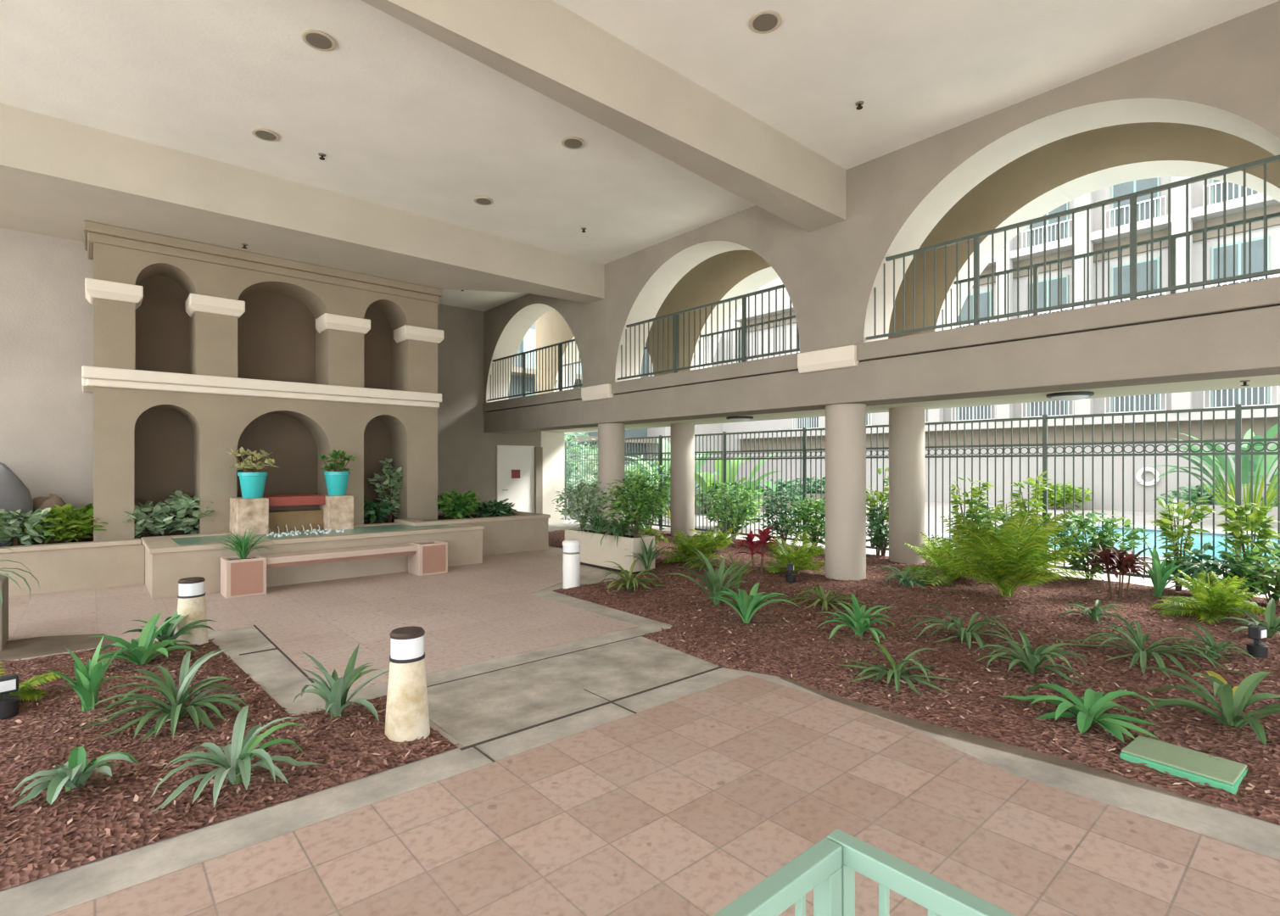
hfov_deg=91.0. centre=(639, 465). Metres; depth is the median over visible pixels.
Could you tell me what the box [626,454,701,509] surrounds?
shrub
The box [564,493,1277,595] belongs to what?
deck
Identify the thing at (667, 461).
banana plant
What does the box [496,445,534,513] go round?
door
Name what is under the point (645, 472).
shrub
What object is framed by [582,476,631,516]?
shrub
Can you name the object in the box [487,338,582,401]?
balcony railing
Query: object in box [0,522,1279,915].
floor
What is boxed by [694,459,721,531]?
banana plant
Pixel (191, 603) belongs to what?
bollard light
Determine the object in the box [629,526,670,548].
shrub
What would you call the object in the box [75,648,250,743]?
leaf plant
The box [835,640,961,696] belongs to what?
leaf plant
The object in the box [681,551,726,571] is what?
leaf plant
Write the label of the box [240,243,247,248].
sprinkler
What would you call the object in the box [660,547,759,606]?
leaf plant
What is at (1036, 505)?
shrub
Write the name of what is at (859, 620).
leaf plant
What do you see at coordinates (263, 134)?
recessed light
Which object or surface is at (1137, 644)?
leaf plant
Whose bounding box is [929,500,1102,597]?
fern
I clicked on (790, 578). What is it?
spotlight
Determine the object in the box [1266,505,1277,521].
planter
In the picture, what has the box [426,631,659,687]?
joint
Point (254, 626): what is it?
joint
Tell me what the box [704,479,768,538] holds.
shrub
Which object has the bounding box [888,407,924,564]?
round column
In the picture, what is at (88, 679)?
leaf plant
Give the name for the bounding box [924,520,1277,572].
trim
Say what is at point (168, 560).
fountain basin
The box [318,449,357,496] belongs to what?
potted plant
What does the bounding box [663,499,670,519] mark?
banana plant
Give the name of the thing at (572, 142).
recessed light
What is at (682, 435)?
round column
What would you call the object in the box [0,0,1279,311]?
ceiling
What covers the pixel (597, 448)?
shrub
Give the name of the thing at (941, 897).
guard rail
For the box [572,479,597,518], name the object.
shrub
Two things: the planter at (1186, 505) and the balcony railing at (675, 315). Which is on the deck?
the planter at (1186, 505)
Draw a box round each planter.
[0,536,144,597]
[391,510,550,555]
[694,496,706,515]
[752,492,802,512]
[806,491,825,506]
[1182,503,1200,514]
[1202,503,1228,519]
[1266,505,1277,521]
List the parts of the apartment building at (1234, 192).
window rail, pane, window rail, pane, pane, window rail, window rail, window rail, window rail, pane, pane, pane, window rail, pane, window rail, pane, window rail, pane, window rail, pane, pane, pane, window rail, window rail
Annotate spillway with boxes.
[262,493,325,533]
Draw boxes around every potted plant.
[226,447,278,498]
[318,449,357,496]
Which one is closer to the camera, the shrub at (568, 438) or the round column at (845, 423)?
the round column at (845, 423)
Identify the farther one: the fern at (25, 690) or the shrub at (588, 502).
the shrub at (588, 502)
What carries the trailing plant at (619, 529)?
on the planter box at (592, 554)
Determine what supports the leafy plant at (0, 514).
on the raised planter at (86, 563)
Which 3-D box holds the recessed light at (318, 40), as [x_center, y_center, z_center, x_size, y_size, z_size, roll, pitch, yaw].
[-3.011,-3.989,5.897,0.290,0.022,0.290,0,0,-41]
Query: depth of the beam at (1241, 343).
7.23 m
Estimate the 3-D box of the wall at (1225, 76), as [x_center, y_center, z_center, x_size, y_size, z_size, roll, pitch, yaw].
[2.067,-2.810,9.820,0.650,2.380,17.850,0,0,-41]
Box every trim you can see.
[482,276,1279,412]
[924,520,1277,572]
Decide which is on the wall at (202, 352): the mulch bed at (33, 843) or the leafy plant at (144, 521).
the leafy plant at (144, 521)
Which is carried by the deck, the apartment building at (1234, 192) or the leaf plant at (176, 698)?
the apartment building at (1234, 192)
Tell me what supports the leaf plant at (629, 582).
on the mulch bed at (1269, 811)
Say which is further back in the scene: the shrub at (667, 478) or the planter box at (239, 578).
the shrub at (667, 478)
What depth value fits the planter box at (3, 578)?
5.71 m
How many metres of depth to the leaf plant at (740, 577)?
7.95 m
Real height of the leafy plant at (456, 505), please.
0.649 m
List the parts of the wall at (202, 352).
cornice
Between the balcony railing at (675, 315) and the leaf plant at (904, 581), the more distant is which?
the balcony railing at (675, 315)
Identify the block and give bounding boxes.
[581,383,613,402]
[797,345,859,374]
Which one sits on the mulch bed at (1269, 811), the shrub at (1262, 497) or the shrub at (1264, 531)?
the shrub at (1264, 531)
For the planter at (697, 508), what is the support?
on the deck
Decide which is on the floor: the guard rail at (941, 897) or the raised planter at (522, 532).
the raised planter at (522, 532)
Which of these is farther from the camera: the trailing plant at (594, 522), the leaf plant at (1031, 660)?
the trailing plant at (594, 522)
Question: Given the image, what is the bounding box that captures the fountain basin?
[140,522,484,599]
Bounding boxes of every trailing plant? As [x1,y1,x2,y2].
[568,508,619,536]
[592,514,642,546]
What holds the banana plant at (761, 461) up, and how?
on the deck
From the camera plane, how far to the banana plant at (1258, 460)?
17.12 m
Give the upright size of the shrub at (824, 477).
1.243 m
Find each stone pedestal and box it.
[229,497,268,536]
[319,494,353,530]
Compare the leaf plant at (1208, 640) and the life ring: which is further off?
the life ring
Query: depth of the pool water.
14.17 m
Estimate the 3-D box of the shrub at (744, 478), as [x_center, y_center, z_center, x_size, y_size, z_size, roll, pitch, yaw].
[2.351,0.980,16.436,2.305,1.376,2.064,0,0,-41]
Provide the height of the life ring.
0.690 m
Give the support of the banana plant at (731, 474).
on the deck
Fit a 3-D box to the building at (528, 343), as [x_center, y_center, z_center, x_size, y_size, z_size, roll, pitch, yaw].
[-3.775,-3.100,35.576,17.200,9.500,7.500,0,0,-41]
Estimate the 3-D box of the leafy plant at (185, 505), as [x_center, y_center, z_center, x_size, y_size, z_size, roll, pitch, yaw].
[-6.817,0.728,9.609,0.987,0.691,1.026,0,0,-11]
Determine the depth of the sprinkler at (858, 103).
6.92 m
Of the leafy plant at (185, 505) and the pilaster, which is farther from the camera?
the pilaster
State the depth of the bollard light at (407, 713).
3.69 m
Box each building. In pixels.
[508,322,722,497]
[721,176,1279,512]
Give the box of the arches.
[535,122,1279,395]
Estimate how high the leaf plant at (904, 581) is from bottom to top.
0.307 m
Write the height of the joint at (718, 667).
0.016 m
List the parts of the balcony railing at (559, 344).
post, rail, rail, post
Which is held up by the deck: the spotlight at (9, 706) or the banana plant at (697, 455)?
the banana plant at (697, 455)
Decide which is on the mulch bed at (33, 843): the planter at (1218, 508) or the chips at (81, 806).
the chips at (81, 806)
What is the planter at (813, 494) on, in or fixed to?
on the deck
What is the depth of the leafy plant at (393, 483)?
11.62 m
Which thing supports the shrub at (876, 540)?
on the mulch bed at (1269, 811)
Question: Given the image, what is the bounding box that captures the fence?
[564,403,1279,592]
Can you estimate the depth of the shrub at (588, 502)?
10.64 m
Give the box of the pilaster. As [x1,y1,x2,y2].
[534,447,542,514]
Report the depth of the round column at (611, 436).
12.65 m
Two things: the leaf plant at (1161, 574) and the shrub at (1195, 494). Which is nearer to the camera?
the leaf plant at (1161, 574)
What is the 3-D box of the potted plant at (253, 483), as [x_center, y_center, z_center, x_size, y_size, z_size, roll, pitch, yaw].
[-5.837,0.105,9.482,0.581,0.770,0.616,0,0,11]
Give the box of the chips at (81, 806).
[0,637,458,879]
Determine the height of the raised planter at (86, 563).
0.620 m
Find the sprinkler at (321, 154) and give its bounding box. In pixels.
[318,152,325,160]
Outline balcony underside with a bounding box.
[537,374,1279,433]
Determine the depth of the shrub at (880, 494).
11.23 m
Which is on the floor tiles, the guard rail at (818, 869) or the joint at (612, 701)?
the guard rail at (818, 869)
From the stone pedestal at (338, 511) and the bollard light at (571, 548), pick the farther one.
the stone pedestal at (338, 511)
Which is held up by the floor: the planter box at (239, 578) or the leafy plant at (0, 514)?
the planter box at (239, 578)
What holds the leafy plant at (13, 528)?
on the raised planter at (86, 563)
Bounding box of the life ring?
[1135,467,1159,486]
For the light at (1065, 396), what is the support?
attached to the balcony underside
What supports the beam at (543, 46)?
attached to the ceiling
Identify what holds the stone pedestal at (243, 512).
on the fountain basin
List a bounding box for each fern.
[0,659,62,701]
[659,529,727,568]
[685,527,741,553]
[763,530,825,573]
[899,531,981,586]
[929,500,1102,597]
[1149,569,1275,625]
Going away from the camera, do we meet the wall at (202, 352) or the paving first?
the paving
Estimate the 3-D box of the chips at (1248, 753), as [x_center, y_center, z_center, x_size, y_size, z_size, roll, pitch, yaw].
[1.687,1.597,9.243,6.927,0.119,14.729,0,0,-41]
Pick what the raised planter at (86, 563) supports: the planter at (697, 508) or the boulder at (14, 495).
the boulder at (14, 495)
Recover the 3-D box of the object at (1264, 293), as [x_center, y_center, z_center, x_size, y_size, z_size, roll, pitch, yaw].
[2.054,-1.508,9.808,0.685,0.225,17.850,0,0,-41]
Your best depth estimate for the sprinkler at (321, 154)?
8.07 m
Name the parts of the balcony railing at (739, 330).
post, rail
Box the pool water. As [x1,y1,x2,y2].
[1023,524,1277,563]
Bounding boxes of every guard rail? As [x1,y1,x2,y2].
[712,838,841,915]
[827,829,1016,915]
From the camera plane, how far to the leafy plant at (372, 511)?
11.27 m
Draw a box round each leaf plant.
[11,746,137,808]
[44,635,122,712]
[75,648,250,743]
[84,611,197,666]
[122,609,216,648]
[149,705,319,813]
[293,643,389,721]
[590,558,665,592]
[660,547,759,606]
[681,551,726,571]
[704,582,799,623]
[712,553,761,590]
[786,586,871,611]
[816,592,895,642]
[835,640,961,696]
[872,565,937,588]
[897,604,1035,651]
[972,630,1090,686]
[998,683,1157,742]
[1051,614,1250,678]
[1059,599,1127,623]
[1138,544,1208,598]
[1138,666,1279,745]
[1172,620,1254,659]
[1220,598,1279,637]
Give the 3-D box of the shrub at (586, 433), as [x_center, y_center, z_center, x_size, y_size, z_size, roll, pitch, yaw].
[-2.881,0.116,27.126,3.804,3.118,4.078,0,0,23]
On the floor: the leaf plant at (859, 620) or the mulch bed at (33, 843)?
the mulch bed at (33, 843)
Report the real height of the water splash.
0.036 m
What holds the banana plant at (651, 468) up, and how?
on the deck
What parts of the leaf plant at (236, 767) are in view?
crown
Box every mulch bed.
[0,639,458,890]
[548,527,1279,825]
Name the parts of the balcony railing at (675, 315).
post, rail, rail, post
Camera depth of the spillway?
9.96 m
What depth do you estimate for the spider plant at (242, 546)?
8.06 m
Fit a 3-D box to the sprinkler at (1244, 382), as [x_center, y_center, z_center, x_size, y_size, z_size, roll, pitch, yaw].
[6.765,-0.922,7.029,0.090,0.056,0.090,0,0,-41]
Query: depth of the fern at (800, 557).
9.32 m
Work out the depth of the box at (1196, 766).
3.33 m
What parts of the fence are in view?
post, post, post, post, rail, rail, rail, rail, post, post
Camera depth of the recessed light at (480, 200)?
9.47 m
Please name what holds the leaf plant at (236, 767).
on the mulch bed at (33, 843)
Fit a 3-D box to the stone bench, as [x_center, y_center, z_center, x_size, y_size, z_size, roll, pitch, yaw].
[-4.201,1.268,8.909,2.060,0.145,0.380,0,0,-41]
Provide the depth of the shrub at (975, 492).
9.88 m
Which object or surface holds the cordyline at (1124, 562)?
on the mulch bed at (1269, 811)
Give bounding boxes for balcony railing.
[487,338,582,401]
[556,346,651,391]
[617,284,799,380]
[694,315,798,369]
[866,154,1279,340]
[941,212,1279,329]
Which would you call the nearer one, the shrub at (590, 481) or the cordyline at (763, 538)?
the cordyline at (763, 538)
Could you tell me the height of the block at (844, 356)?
0.280 m
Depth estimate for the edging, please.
3.71 m
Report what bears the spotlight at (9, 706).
on the mulch bed at (33, 843)
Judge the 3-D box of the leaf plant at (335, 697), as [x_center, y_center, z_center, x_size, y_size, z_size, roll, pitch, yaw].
[-1.858,1.398,4.054,0.594,0.465,0.767,0,0,-41]
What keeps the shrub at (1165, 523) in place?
on the mulch bed at (1269, 811)
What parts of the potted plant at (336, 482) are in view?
pot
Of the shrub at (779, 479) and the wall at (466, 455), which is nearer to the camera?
the wall at (466, 455)
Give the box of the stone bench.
[261,542,417,568]
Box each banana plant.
[625,456,653,486]
[662,438,670,477]
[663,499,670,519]
[694,449,717,475]
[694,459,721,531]
[726,456,749,492]
[746,451,781,491]
[1145,423,1277,526]
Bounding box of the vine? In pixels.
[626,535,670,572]
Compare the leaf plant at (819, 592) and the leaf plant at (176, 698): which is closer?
the leaf plant at (176, 698)
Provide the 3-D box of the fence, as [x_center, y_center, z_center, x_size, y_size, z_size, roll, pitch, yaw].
[2.660,0.445,13.658,0.056,2.450,19.356,0,0,-41]
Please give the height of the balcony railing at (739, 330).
1.100 m
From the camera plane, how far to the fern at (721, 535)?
11.32 m
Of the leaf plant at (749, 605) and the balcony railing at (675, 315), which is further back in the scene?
the balcony railing at (675, 315)
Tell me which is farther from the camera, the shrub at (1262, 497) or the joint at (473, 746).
the shrub at (1262, 497)
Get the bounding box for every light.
[175,576,208,644]
[251,128,279,141]
[301,29,335,50]
[385,626,430,742]
[474,196,493,205]
[561,136,585,149]
[562,539,581,588]
[726,415,753,421]
[748,10,781,33]
[1046,391,1094,401]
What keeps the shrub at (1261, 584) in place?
on the mulch bed at (1269, 811)
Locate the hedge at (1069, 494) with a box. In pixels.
[1031,481,1091,508]
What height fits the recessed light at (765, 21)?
0.022 m
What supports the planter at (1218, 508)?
on the deck
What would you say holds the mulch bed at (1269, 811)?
on the floor
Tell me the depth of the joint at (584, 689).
4.50 m
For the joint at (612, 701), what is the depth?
4.27 m
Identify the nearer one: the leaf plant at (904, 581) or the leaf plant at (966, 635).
the leaf plant at (966, 635)
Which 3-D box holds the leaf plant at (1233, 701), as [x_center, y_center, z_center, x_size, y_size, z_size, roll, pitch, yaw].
[3.577,1.426,3.746,0.944,0.408,1.097,0,0,-41]
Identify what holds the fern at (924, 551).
on the mulch bed at (1269, 811)
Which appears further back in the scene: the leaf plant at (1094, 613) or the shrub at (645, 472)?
the shrub at (645, 472)
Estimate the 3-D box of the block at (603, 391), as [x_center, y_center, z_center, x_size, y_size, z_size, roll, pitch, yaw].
[-0.866,-1.460,12.608,0.130,0.280,0.910,0,0,-41]
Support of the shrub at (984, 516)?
on the mulch bed at (1269, 811)
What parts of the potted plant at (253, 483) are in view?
pot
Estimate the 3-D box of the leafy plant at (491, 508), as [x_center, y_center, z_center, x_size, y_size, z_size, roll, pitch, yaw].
[-2.899,0.875,12.524,0.921,0.408,0.906,0,0,-41]
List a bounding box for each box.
[0,547,40,651]
[220,553,266,598]
[408,539,447,575]
[564,527,654,574]
[1119,735,1247,793]
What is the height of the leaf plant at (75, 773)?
0.214 m
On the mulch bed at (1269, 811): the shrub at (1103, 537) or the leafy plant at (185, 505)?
the shrub at (1103, 537)
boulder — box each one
[0,462,33,547]
[32,493,69,543]
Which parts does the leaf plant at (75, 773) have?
crown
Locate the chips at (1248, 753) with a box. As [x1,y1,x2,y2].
[548,527,1279,810]
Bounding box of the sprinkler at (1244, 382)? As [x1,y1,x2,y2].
[1239,380,1250,385]
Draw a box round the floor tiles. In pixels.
[46,675,1279,915]
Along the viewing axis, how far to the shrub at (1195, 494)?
20.69 m
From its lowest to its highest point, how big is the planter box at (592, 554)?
0.560 m
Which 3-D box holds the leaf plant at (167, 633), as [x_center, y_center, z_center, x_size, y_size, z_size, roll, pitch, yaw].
[-4.089,1.441,5.491,0.572,0.378,0.664,0,0,32]
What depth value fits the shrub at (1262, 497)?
19.67 m
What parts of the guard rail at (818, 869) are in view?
post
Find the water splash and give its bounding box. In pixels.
[266,528,344,536]
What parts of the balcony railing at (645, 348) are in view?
rail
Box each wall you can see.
[0,227,93,537]
[81,220,443,541]
[437,303,540,512]
[483,0,1279,402]
[540,431,564,524]
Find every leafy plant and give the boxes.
[0,508,60,546]
[0,514,7,537]
[23,503,108,543]
[122,500,177,538]
[162,490,214,534]
[363,498,394,524]
[366,458,402,522]
[436,488,484,519]
[471,498,517,517]
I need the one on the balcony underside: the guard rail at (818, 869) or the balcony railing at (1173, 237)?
the balcony railing at (1173, 237)
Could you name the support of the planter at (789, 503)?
on the deck
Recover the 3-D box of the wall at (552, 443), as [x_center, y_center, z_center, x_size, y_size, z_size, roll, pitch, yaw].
[-2.467,0.350,17.706,0.780,2.600,0.050,0,0,-41]
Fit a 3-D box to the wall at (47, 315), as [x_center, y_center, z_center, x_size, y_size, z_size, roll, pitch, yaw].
[-9.469,-1.175,8.496,12.950,5.650,0.340,0,0,-41]
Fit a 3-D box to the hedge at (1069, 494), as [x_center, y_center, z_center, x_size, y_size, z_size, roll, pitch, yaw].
[16.130,1.140,24.038,2.050,1.054,2.042,0,0,34]
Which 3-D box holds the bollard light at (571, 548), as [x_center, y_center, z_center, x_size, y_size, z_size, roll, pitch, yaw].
[-0.913,1.310,8.373,0.244,0.640,0.244,0,0,-41]
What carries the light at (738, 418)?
attached to the balcony underside
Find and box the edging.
[780,676,1216,808]
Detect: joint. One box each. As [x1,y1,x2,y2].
[239,648,277,655]
[253,625,314,682]
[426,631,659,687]
[459,666,722,750]
[472,745,495,762]
[583,688,609,701]
[611,701,637,713]
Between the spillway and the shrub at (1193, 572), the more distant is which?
the spillway
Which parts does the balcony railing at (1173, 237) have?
post, rail, post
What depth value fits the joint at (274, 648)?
5.55 m
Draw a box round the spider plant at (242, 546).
[212,524,274,558]
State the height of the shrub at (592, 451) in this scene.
2.136 m
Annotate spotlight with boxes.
[0,673,20,719]
[785,563,795,582]
[1246,625,1268,658]
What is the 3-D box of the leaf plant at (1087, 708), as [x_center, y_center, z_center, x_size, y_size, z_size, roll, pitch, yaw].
[2.738,1.518,3.950,0.720,0.224,0.849,0,0,-41]
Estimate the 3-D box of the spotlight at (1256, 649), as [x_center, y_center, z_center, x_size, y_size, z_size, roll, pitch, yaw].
[5.129,1.468,5.223,0.136,0.264,0.136,0,0,-24]
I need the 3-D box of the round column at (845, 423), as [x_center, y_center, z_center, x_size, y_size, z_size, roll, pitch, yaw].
[2.906,0.415,8.900,0.550,2.570,0.550,0,0,-41]
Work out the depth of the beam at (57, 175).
8.71 m
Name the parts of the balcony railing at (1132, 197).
post, rail, rail, post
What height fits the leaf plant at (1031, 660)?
0.306 m
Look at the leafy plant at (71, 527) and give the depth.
8.53 m
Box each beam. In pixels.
[0,102,604,303]
[361,0,845,232]
[483,305,1279,433]
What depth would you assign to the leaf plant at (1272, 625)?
5.85 m
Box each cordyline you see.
[734,525,777,572]
[1080,543,1155,599]
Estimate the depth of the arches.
9.11 m
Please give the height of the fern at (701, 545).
0.564 m
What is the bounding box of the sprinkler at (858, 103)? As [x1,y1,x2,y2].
[855,100,863,110]
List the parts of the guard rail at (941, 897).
post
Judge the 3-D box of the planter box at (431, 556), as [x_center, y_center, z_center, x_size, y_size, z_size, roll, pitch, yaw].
[-3.272,1.415,9.693,0.450,0.470,0.466,0,0,-41]
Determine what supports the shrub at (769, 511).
on the mulch bed at (1269, 811)
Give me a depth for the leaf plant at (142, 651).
5.02 m
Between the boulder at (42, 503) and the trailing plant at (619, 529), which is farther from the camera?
the trailing plant at (619, 529)
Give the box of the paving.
[0,633,116,661]
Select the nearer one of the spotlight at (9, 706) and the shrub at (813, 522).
the spotlight at (9, 706)
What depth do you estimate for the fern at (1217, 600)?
6.50 m
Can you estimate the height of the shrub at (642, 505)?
0.972 m
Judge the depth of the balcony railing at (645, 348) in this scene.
16.82 m
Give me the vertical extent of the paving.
0.015 m
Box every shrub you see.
[552,480,609,531]
[564,432,591,493]
[564,432,598,491]
[566,447,633,499]
[566,451,631,504]
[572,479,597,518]
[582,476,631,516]
[600,475,668,537]
[625,460,670,528]
[625,463,670,516]
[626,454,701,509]
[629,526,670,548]
[694,477,767,529]
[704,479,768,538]
[754,487,813,544]
[755,478,802,500]
[776,494,825,546]
[782,475,825,498]
[866,467,888,555]
[866,505,888,556]
[948,476,994,532]
[949,502,1017,555]
[1009,470,1051,558]
[1046,510,1151,580]
[1150,496,1215,591]
[1152,482,1243,507]
[1162,542,1275,593]
[1212,493,1279,598]
[1217,541,1279,607]
[1256,476,1277,505]
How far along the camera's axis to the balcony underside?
8.85 m
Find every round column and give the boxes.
[598,423,625,529]
[670,423,694,536]
[825,403,866,580]
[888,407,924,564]
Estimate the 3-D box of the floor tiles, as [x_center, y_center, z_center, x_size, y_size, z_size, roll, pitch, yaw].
[-0.506,1.658,-1.001,9.920,0.024,7.160,0,0,-41]

